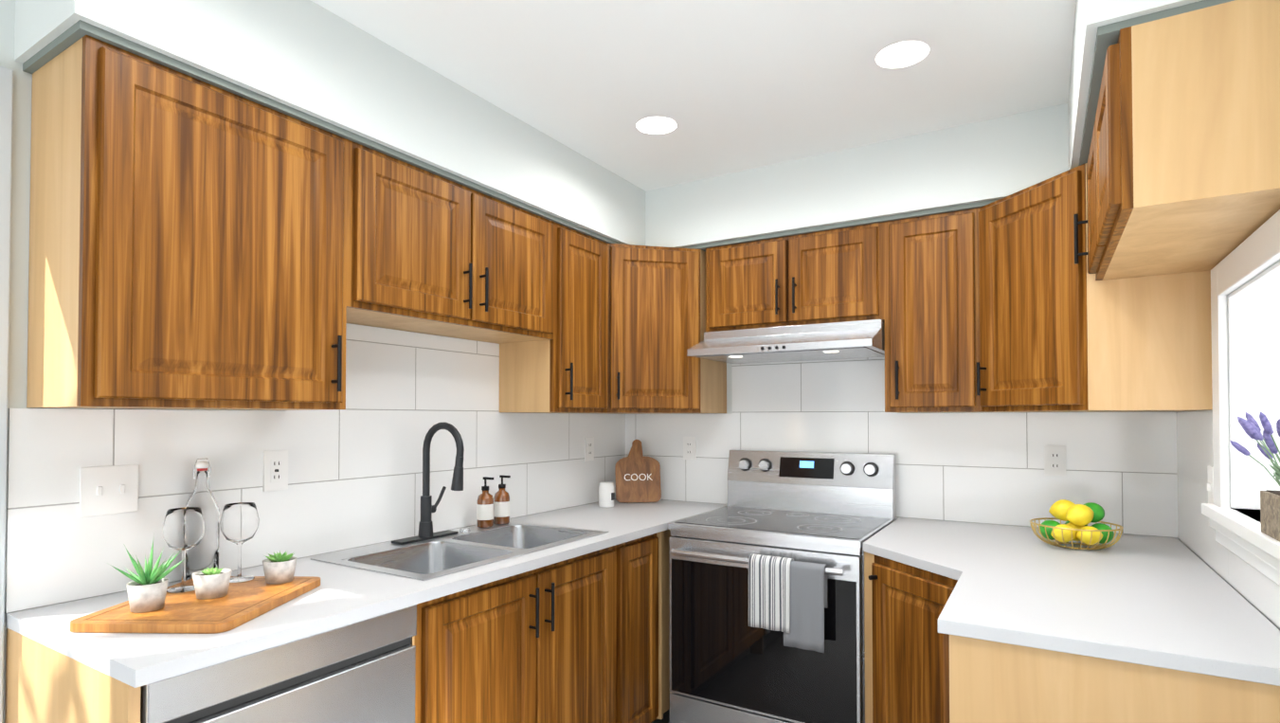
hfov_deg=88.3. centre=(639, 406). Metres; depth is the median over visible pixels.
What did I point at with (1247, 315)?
window
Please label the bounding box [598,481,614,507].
canister
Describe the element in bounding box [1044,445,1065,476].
electrical outlet
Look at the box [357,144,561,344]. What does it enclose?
upper cabinet
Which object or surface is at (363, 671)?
dishwasher
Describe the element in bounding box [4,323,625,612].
backsplash
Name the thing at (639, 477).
lettering
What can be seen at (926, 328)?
upper cabinet
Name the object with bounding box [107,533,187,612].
succulent pot
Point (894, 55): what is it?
recessed light
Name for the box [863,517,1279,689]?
countertop
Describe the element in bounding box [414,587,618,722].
base cabinet
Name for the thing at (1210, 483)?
light switch
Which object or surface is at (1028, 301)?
upper cabinet
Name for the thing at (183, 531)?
wine glass
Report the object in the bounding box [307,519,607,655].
sink
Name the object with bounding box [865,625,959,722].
base cabinet
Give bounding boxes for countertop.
[6,498,727,689]
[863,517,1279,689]
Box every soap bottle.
[476,476,493,527]
[493,474,510,524]
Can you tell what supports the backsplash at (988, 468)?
attached to the wall at (729, 392)
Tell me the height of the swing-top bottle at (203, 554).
0.323 m
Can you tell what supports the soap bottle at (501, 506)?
on the countertop at (345, 595)
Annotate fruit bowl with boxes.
[1029,499,1123,549]
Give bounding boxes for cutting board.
[70,576,320,633]
[614,439,661,503]
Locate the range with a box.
[667,450,896,722]
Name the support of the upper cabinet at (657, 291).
attached to the kitchen
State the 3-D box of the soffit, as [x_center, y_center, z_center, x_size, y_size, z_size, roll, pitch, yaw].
[0.271,-0.906,1.940,2.380,0.309,2.530,-1,-1,31]
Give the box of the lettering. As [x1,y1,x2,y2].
[624,473,652,480]
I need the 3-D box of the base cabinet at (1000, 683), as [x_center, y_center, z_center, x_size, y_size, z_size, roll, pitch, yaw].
[1.293,0.936,1.893,0.597,0.885,1.485,-1,-1,31]
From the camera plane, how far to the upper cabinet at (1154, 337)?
1.94 m
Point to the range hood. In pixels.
(847, 339)
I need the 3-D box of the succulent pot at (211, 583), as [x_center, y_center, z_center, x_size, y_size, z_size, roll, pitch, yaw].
[-0.990,0.403,1.526,0.078,0.068,0.078,-1,-1,31]
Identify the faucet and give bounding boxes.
[391,422,464,541]
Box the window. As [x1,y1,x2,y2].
[1201,209,1279,585]
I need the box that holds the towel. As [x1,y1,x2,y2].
[748,553,827,652]
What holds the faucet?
on the countertop at (345, 595)
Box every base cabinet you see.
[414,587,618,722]
[607,530,664,722]
[664,530,672,712]
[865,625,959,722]
[959,636,1279,722]
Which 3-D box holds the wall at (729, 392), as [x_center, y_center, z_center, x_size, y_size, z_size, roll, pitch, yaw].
[2.165,0.166,2.317,5.440,2.440,0.120,-1,-1,31]
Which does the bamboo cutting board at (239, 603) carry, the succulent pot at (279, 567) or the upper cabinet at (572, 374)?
the succulent pot at (279, 567)
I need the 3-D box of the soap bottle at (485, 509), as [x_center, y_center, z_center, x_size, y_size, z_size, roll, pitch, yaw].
[-0.604,0.373,2.586,0.072,0.194,0.065,-1,-1,31]
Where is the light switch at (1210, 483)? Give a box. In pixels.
[1207,465,1213,503]
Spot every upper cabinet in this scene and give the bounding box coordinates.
[26,35,360,410]
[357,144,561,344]
[499,225,611,413]
[611,243,705,413]
[702,221,887,337]
[705,359,726,413]
[883,209,967,412]
[967,164,1092,409]
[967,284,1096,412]
[1081,0,1279,284]
[1096,276,1212,412]
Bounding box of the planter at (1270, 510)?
[1230,411,1279,541]
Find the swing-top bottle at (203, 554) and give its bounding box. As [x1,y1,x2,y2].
[185,458,219,580]
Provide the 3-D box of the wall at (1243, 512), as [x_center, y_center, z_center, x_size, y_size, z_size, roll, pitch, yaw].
[1.428,0.150,1.419,0.120,2.440,2.180,-1,-1,31]
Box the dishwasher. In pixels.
[140,604,416,722]
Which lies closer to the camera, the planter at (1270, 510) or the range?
the planter at (1270, 510)
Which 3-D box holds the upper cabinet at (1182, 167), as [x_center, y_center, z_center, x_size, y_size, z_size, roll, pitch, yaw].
[1.288,-0.574,1.605,0.295,0.365,0.810,-1,-1,31]
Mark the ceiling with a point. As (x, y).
(735, 85)
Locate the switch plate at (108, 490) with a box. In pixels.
[79,464,138,517]
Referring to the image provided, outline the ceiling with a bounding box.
[310,0,1075,191]
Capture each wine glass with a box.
[162,506,205,593]
[219,502,259,582]
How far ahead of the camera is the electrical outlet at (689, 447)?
3.40 m
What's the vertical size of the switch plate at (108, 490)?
0.118 m
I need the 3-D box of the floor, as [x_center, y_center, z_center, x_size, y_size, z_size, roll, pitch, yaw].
[0.933,1.401,0.282,5.440,0.100,4.840,-1,-1,31]
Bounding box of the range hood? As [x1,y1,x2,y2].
[686,319,884,363]
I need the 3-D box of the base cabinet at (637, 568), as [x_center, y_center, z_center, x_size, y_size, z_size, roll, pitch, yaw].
[-0.252,0.951,2.748,0.607,0.885,0.335,-1,-1,31]
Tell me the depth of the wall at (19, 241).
1.48 m
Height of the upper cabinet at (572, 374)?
0.760 m
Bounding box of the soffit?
[14,0,1234,252]
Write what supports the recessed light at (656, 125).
in the ceiling
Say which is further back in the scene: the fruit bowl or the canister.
the canister
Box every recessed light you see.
[630,113,683,137]
[866,36,938,72]
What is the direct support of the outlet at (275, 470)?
attached to the backsplash at (355, 473)
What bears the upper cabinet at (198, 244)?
attached to the wall at (19, 241)
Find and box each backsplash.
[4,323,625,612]
[625,357,1177,538]
[1176,410,1279,628]
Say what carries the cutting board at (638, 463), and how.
on the countertop at (345, 595)
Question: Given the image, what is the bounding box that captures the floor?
[651,708,669,722]
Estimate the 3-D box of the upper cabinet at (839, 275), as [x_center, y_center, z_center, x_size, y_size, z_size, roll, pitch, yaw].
[0.712,-0.539,2.958,0.785,0.390,0.317,-1,-1,31]
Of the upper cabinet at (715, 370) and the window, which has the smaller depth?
the window
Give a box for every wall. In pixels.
[0,0,617,722]
[643,362,1180,540]
[1178,259,1279,630]
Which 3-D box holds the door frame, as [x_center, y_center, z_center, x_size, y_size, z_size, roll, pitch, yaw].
[-1.726,0.304,1.034,0.138,2.120,1.055,-1,-1,31]
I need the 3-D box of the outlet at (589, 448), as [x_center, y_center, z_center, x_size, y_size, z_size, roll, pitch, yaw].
[-0.254,0.213,3.319,0.008,0.118,0.072,-1,-1,31]
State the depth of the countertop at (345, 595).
1.51 m
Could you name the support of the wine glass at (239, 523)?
on the bamboo cutting board at (239, 603)
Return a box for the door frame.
[0,65,13,722]
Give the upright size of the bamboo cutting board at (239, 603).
0.018 m
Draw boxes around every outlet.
[262,450,288,491]
[584,436,594,461]
[683,436,696,459]
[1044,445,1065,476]
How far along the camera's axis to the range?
2.57 m
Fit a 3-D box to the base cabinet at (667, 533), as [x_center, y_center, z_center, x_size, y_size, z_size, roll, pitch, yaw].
[0.003,0.958,3.164,0.607,0.885,0.668,-1,-1,31]
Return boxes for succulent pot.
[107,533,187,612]
[192,565,232,599]
[262,550,297,584]
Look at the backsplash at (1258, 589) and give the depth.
1.99 m
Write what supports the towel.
hanging from the range

